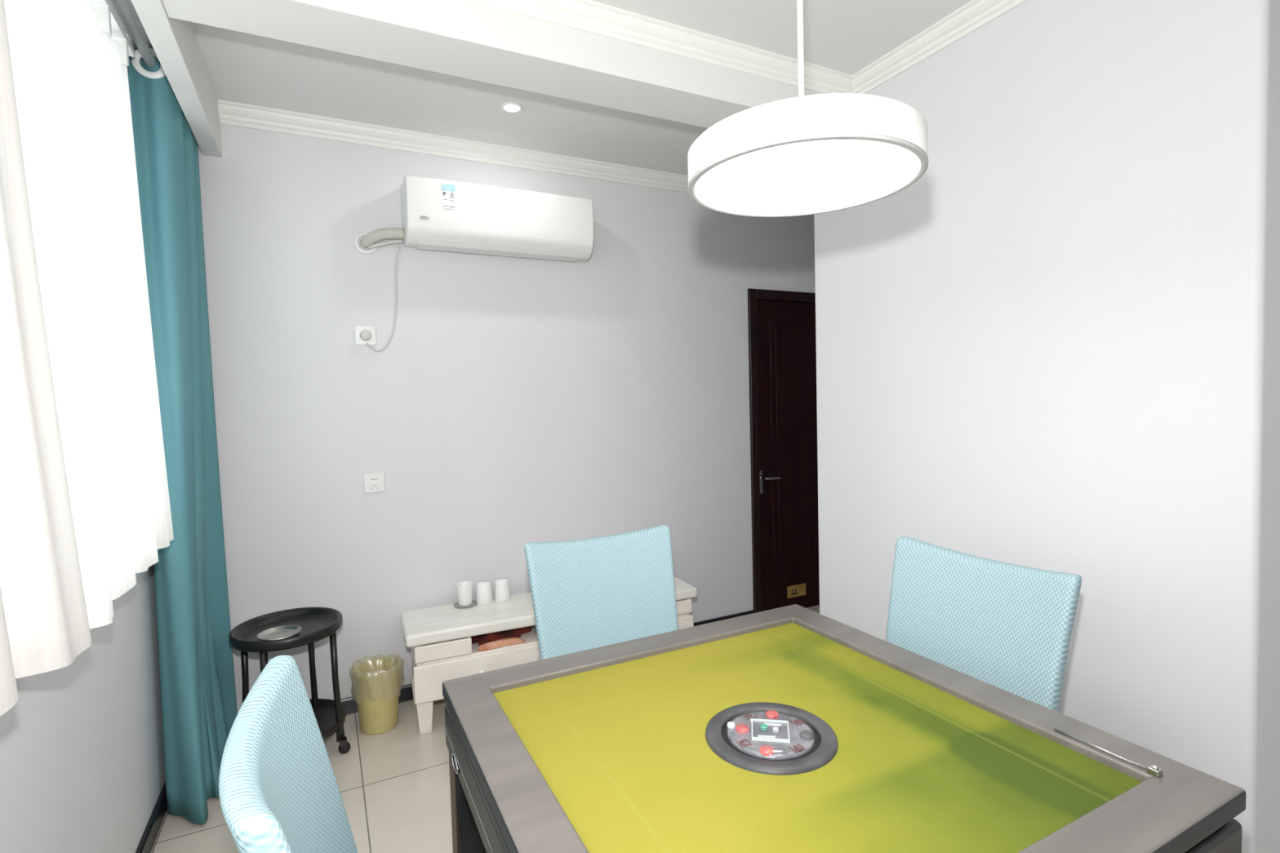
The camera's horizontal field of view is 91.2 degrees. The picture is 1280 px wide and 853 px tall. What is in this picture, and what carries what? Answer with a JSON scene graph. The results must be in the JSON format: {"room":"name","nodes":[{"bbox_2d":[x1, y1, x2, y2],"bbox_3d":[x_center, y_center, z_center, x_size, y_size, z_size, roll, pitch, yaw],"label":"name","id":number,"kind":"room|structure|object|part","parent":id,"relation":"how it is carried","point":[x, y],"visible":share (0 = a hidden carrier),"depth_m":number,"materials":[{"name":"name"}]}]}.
{"room":"mahjong game room","nodes":[
{"label":"mahjong game room","id":0,"kind":"room"},
{"bbox_2d":[0,564,165,852],"bbox_3d":[-0.759,0.086,0.088,0.200,2.580,5.240,-3,3,-27],"label":"wall","id":1,"kind":"structure","parent":0,"point":[82,766],"depth_m":1.55,"materials":[{"name":"paint"}]},
{"bbox_2d":[93,0,134,57],"bbox_3d":[-0.762,-1.105,0.286,0.075,0.032,3.660,-3,3,-27],"label":"track","id":2,"kind":"object","parent":1,"relation":"attached to","point":[117,30],"visible":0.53,"depth_m":1.80,"materials":[{"name":"white plastic"}]},
{"bbox_2d":[0,0,173,715],"bbox_3d":[-0.723,-0.306,0.371,0.111,1.533,3.633,-3,3,-27],"label":"sheer curtain","id":3,"kind":"object","parent":2,"relation":"hanging from","point":[85,507],"visible":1,"depth_m":1.28,"materials":[{"name":"white fabric"}]},
{"bbox_2d":[135,781,167,852],"bbox_3d":[-0.628,1.335,0.184,0.014,0.070,5.226,-3,3,-27],"label":"baseboard","id":4,"kind":"structure","parent":1,"relation":"attached to","point":[146,844],"depth_m":2.00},
{"bbox_2d":[151,604,819,852],"bbox_3d":[1.164,1.334,1.104,4.440,0.100,5.440,-3,3,-27],"label":"floor","id":5,"kind":"structure","parent":0,"point":[394,788],"depth_m":2.18,"materials":[{"name":"beige tile"}]},
{"bbox_2d":[218,655,357,852],"bbox_3d":[-0.268,0.851,0.961,0.580,0.952,0.480,-3,3,-27],"label":"dining chair","id":6,"kind":"object","parent":5,"relation":"on","point":[279,792],"visible":0.9,"depth_m":0.89,"materials":[{"name":"blue fabric"}]},
{"bbox_2d":[228,607,350,754],"bbox_3d":[-1.359,1.027,2.448,0.390,0.528,0.384,-3,3,-27],"label":"trolley","id":7,"kind":"object","parent":5,"relation":"on","point":[317,624],"visible":0.63,"depth_m":2.45,"materials":[{"name":"black plastic"}]},
{"bbox_3d":[-1.540,1.025,2.442,0.039,0.433,0.034,-3,3,-27],"label":"leg","id":8,"kind":"part","parent":7,"relation":"part of","materials":[{"name":"black plastic"}]},
{"bbox_3d":[-1.357,1.028,2.269,0.034,0.433,0.039,-3,3,-27],"label":"leg","id":9,"kind":"part","parent":7,"relation":"part of","materials":[{"name":"black plastic"}]},
{"bbox_2d":[257,625,302,640],"bbox_3d":[-1.365,0.789,2.376,0.148,0.019,0.148,-3,3,-27],"label":"ashtray","id":10,"kind":"object","parent":7,"relation":"on","point":[283,632],"visible":0.88,"depth_m":2.40,"materials":[{"name":"grey metal"}]},
{"bbox_2d":[228,607,342,652],"bbox_3d":[-1.368,0.785,2.437,0.384,0.043,0.384,-3,3,-27],"label":"tray","id":11,"kind":"object","parent":7,"relation":"on","point":[317,624],"depth_m":2.45,"materials":[{"name":"black plastic"}]},
{"bbox_3d":[-1.367,1.012,2.625,0.034,0.433,0.039,-3,3,-27],"label":"leg","id":12,"kind":"part","parent":7,"relation":"part of","materials":[{"name":"black plastic"}]},
{"bbox_2d":[309,698,346,740],"bbox_3d":[-1.358,1.172,2.453,0.380,0.038,0.380,-3,3,-27],"label":"shelf","id":13,"kind":"object","parent":7,"relation":"attached to","point":[324,711],"depth_m":2.52,"materials":[{"name":"black plastic"}]},
{"bbox_3d":[-1.184,1.015,2.452,0.039,0.433,0.034,-3,3,-27],"label":"leg","id":14,"kind":"part","parent":7,"relation":"part of","materials":[{"name":"black plastic"}]},
{"bbox_2d":[352,657,399,734],"bbox_3d":[-1.113,1.134,2.663,0.215,0.282,0.213,-3,3,-27],"label":"waste bin","id":15,"kind":"object","parent":5,"relation":"on","point":[376,681],"visible":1,"depth_m":2.60,"materials":[{"name":"yellow plastic"}]},
{"bbox_2d":[400,576,697,734],"bbox_3d":[-0.391,1.029,2.959,1.350,0.430,0.367,-3,3,-24],"label":"tv stand","id":16,"kind":"object","parent":5,"relation":"on","point":[439,640],"visible":0.47,"depth_m":2.67,"materials":[{"name":"paint"}]},
{"bbox_3d":[-1.004,1.197,2.850,0.066,0.135,0.066,-3,3,-24],"label":"leg","id":17,"kind":"part","parent":16,"relation":"part of","materials":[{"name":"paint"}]},
{"bbox_3d":[-0.897,1.205,2.613,0.066,0.135,0.066,-3,3,-24],"label":"leg","id":18,"kind":"part","parent":16,"relation":"part of","materials":[{"name":"paint"}]},
{"bbox_3d":[-0.814,0.928,2.599,0.228,0.067,0.018,-3,3,-24],"label":"drawer","id":19,"kind":"part","parent":16,"relation":"part of","materials":[{"name":"paint"}]},
{"bbox_2d":[453,600,476,608],"bbox_3d":[-0.807,0.823,2.900,0.104,0.006,0.104,-3,3,-27],"label":"saucer","id":20,"kind":"object","parent":16,"relation":"on","point":[456,605],"visible":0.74,"depth_m":2.88,"materials":[{"name":"white ceramic"}]},
{"bbox_2d":[456,581,473,606],"bbox_3d":[-0.809,0.773,2.898,0.077,0.095,0.077,-3,3,-27],"label":"cup","id":21,"kind":"object","parent":20,"relation":"on","point":[464,588],"visible":1,"depth_m":2.87,"materials":[{"name":"white ceramic"}]},
{"bbox_3d":[-0.674,1.046,2.664,0.540,0.156,0.018,-3,3,-24],"label":"drawer","id":22,"kind":"part","parent":16,"relation":"part of","materials":[{"name":"paint"}]},
{"bbox_2d":[475,580,493,604],"bbox_3d":[-0.732,0.775,2.938,0.081,0.096,0.081,-3,3,-27],"label":"cup","id":23,"kind":"object","parent":16,"relation":"on","point":[483,590],"visible":1,"depth_m":2.91,"materials":[{"name":"white ceramic"}]},
{"bbox_2d":[471,626,532,645],"bbox_3d":[-0.628,0.925,2.817,0.300,0.050,0.103,-3,3,-27],"label":"folded cloth","id":24,"kind":"object","parent":16,"relation":"in","point":[517,633],"visible":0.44,"depth_m":2.79,"materials":[{"name":"red fabric"}]},
{"bbox_2d":[477,637,525,651],"bbox_3d":[-0.603,0.941,2.728,0.207,0.026,0.042,-3,3,-27],"label":"paper bag","id":25,"kind":"object","parent":16,"relation":"in","point":[511,641],"visible":1,"depth_m":2.72,"materials":[{"name":"orange paper"}]},
{"bbox_2d":[493,577,511,601],"bbox_3d":[-0.654,0.771,2.975,0.081,0.096,0.081,-3,3,-27],"label":"cup","id":26,"kind":"object","parent":16,"relation":"on","point":[502,590],"visible":1,"depth_m":2.95,"materials":[{"name":"white ceramic"}]},
{"bbox_3d":[0.149,0.884,3.034,0.228,0.067,0.018,-3,3,-24],"label":"drawer","id":27,"kind":"part","parent":16,"relation":"part of","materials":[{"name":"paint"}]},
{"bbox_3d":[0.018,1.015,2.977,0.540,0.156,0.018,-3,3,-24],"label":"drawer","id":28,"kind":"part","parent":16,"relation":"part of","materials":[{"name":"paint"}]},
{"bbox_2d":[524,524,678,659],"bbox_3d":[-0.004,0.810,1.737,0.480,0.952,0.580,-3,3,-27],"label":"dining chair","id":29,"kind":"object","parent":5,"relation":"on","point":[597,592],"visible":0.29,"depth_m":1.90,"materials":[{"name":"blue fabric"}]},
{"bbox_2d":[442,604,1246,852],"bbox_3d":[0.244,0.923,1.163,0.999,0.764,0.999,-3,3,-27],"label":"table","id":30,"kind":"object","parent":5,"relation":"on","point":[795,728],"visible":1,"depth_m":1.05,"materials":[{"name":"yellow fabric"}]},
{"bbox_3d":[-0.363,0.952,1.346,0.060,0.698,0.064,-3,3,-27],"label":"leg","id":31,"kind":"part","parent":30,"relation":"part of","materials":[{"name":"black"}]},
{"bbox_3d":[-0.193,0.662,0.933,0.022,0.092,0.983,-3,3,-27],"label":"panel","id":32,"kind":"part","parent":30,"relation":"part of","materials":[{"name":"grey wood"}]},
{"bbox_3d":[0.235,0.555,1.132,0.154,0.006,0.154,-3,3,-27],"label":"plate","id":33,"kind":"part","parent":30,"relation":"part of","materials":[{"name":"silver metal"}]},
{"bbox_2d":[1053,728,1162,777],"bbox_3d":[0.765,0.530,1.033,0.014,0.014,0.156,-3,3,-27],"label":"rod","id":34,"kind":"object","parent":30,"relation":"on","point":[1153,770],"visible":1,"depth_m":1.00,"materials":[{"name":"silver metal"}]},
{"bbox_3d":[0.456,0.654,0.721,0.983,0.092,0.022,-3,3,-27],"label":"panel","id":35,"kind":"part","parent":30,"relation":"part of","materials":[{"name":"grey wood"}]},
{"bbox_2d":[885,536,1081,711],"bbox_3d":[0.652,0.804,1.490,0.580,0.952,0.480,-3,3,-27],"label":"dining chair","id":36,"kind":"object","parent":5,"relation":"on","point":[1007,627],"visible":0.34,"depth_m":1.54,"materials":[{"name":"blue fabric"}]},
{"bbox_2d":[197,124,815,713],"bbox_3d":[-0.092,-0.076,3.447,4.440,2.580,0.150,-3,3,-27],"label":"wall","id":37,"kind":"structure","parent":0,"point":[510,402],"depth_m":2.95,"materials":[{"name":"paint"}]},
{"bbox_2d":[113,0,155,66],"bbox_3d":[-0.637,-1.151,0.141,0.060,0.060,5.190,-3,3,-27],"label":"curtain rod","id":38,"kind":"object","parent":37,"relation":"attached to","point":[123,7],"visible":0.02,"depth_m":1.89,"materials":[{"name":"grey metal"}]},
{"bbox_2d":[127,47,237,824],"bbox_3d":[-1.615,0.016,2.216,0.184,2.550,0.548,-3,3,-27],"label":"curtain","id":39,"kind":"object","parent":38,"relation":"hanging from","point":[199,712],"visible":0.88,"depth_m":2.11,"materials":[{"name":"teal fabric"}]},
{"bbox_2d":[131,0,222,157],"bbox_3d":[-0.524,-1.113,0.171,0.065,0.205,5.240,-3,3,-27],"label":"trim","id":40,"kind":"structure","parent":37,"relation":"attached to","point":[174,41],"depth_m":1.95,"materials":[{"name":"white paint"}]},
{"bbox_2d":[354,325,376,345],"bbox_3d":[-1.208,-0.402,2.762,0.086,0.086,0.041,-3,3,-27],"label":"wall socket","id":41,"kind":"object","parent":37,"relation":"attached to","point":[363,334],"visible":1,"depth_m":2.76,"materials":[{"name":"white plastic"}]},
{"bbox_2d":[363,472,385,493],"bbox_3d":[-1.190,0.254,2.809,0.086,0.086,0.010,-3,3,-27],"label":"wall socket","id":42,"kind":"object","parent":37,"relation":"attached to","point":[373,482],"visible":1,"depth_m":2.81,"materials":[{"name":"white plastic"}]},
{"bbox_2d":[217,98,688,192],"bbox_3d":[0.070,-1.333,3.374,3.910,0.072,0.061,-3,3,-27],"label":"trim","id":43,"kind":"structure","parent":37,"relation":"attached to","point":[231,113],"depth_m":2.86,"materials":[{"name":"white paint"}]},
{"bbox_2d":[400,174,594,262],"bbox_3d":[-0.650,-0.953,2.938,0.860,0.286,0.205,-3,3,-27],"label":"air conditioner","id":44,"kind":"object","parent":37,"relation":"attached to","point":[437,214],"visible":0.98,"depth_m":2.84,"materials":[{"name":"white plastic"}]},
{"bbox_2d":[353,227,404,254],"bbox_3d":[-1.146,-0.818,2.759,0.221,0.112,0.085,-2,2,-3],"label":"pipe","id":45,"kind":"object","parent":44,"relation":"attached to","point":[370,240],"visible":1,"depth_m":2.75,"materials":[{"name":"grey plastic"}]},
{"bbox_2d":[365,245,399,351],"bbox_3d":[-1.144,-0.571,2.794,0.160,0.473,0.033,-3,3,-27],"label":"power cord","id":46,"kind":"object","parent":44,"relation":"hanging from","point":[398,247],"visible":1,"depth_m":2.82,"materials":[{"name":"white plastic"}]},
{"bbox_2d":[340,609,754,715],"bbox_3d":[-0.567,1.205,3.152,2.819,0.070,0.014,-3,3,-27],"label":"baseboard","id":47,"kind":"structure","parent":37,"relation":"attached to","point":[350,704],"depth_m":2.88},
{"bbox_2d":[747,288,819,613],"bbox_3d":[1.037,0.163,3.965,0.858,1.999,0.146,-3,3,-27],"label":"door","id":48,"kind":"structure","parent":37,"relation":"in","point":[782,348],"depth_m":3.87,"materials":[{"name":"brown wood"}]},
{"bbox_3d":[0.787,0.337,3.801,0.108,0.140,0.071,-3,3,-27],"label":"handle","id":49,"kind":"part","parent":48,"relation":"part of","materials":[{"name":"silver metal"}]},
{"bbox_3d":[0.990,1.038,3.962,0.150,0.075,0.005,-3,3,-27],"label":"kick plate","id":50,"kind":"part","parent":48,"relation":"part of","materials":[{"name":"gold metal"}]},
{"bbox_2d":[108,0,971,175],"bbox_3d":[1.096,-1.327,0.989,4.440,0.130,5.440,-3,3,-27],"label":"ceiling","id":51,"kind":"structure","parent":0,"point":[244,68],"depth_m":2.35,"materials":[{"name":"white paint"}]},
{"bbox_2d":[161,0,821,128],"bbox_3d":[-0.002,-1.213,2.123,2.640,0.200,0.210,-3,3,-27],"label":"beam","id":52,"kind":"structure","parent":51,"relation":"attached to","point":[462,38],"depth_m":1.86,"materials":[{"name":"white paint"}]},
{"bbox_2d":[463,0,852,93],"bbox_3d":[-0.142,-1.239,1.900,2.190,0.061,0.059,-3,3,-27],"label":"trim","id":53,"kind":"structure","parent":52,"relation":"attached to","point":[590,16],"depth_m":2.02,"materials":[{"name":"white paint"}]},
{"bbox_2d":[500,101,523,113],"bbox_3d":[-0.529,-1.315,2.587,0.092,0.008,0.092,-3,3,-27],"label":"recessed light","id":54,"kind":"object","parent":51,"relation":"in","point":[511,106],"visible":1,"depth_m":2.58,"materials":[{"name":"white plastic"}]},
{"bbox_3d":[-0.529,-1.315,2.587,0.064,0.001,0.064,-3,3,-27],"label":"bulb","id":55,"kind":"part","parent":54,"relation":"part of","materials":[{"name":"white glass"}]},
{"bbox_2d":[687,0,928,217],"bbox_3d":[0.273,-0.833,1.077,0.400,0.822,0.400,-3,3,-27],"label":"pendant lamp","id":56,"kind":"object","parent":51,"relation":"hanging from","point":[802,154],"visible":1,"depth_m":0.99,"materials":[{"name":"white plastic"}]},
{"bbox_3d":[0.273,-0.851,1.077,0.010,0.730,0.010,-3,3,-27],"label":"suspension rod","id":57,"kind":"part","parent":56,"relation":"part of","materials":[{"name":"white plastic"}]},
{"bbox_3d":[0.283,-0.456,1.093,0.398,0.062,0.398,-3,3,-27],"label":"lamp shade","id":58,"kind":"part","parent":56,"relation":"part of","materials":[{"name":"white plastic"}]},
{"bbox_2d":[694,139,920,213],"bbox_3d":[0.284,-0.428,1.095,0.377,0.001,0.377,-3,3,-27],"label":"diffuser","id":59,"kind":"object","parent":56,"relation":"attached to","point":[817,175],"depth_m":1.07,"materials":[{"name":"white plastic"}]},
{"bbox_2d":[813,0,1279,852],"bbox_3d":[1.270,-0.055,2.147,0.450,2.580,1.425,-3,3,-27],"label":"wall","id":60,"kind":"structure","parent":0,"point":[1055,347],"depth_m":1.70,"materials":[{"name":"paint"}]},
{"bbox_2d":[852,0,1027,93],"bbox_3d":[1.064,-1.269,1.876,0.059,0.061,1.195,-3,3,-27],"label":"trim","id":61,"kind":"structure","parent":60,"relation":"attached to","point":[974,15],"depth_m":2.07,"materials":[{"name":"white paint"}]}
]}

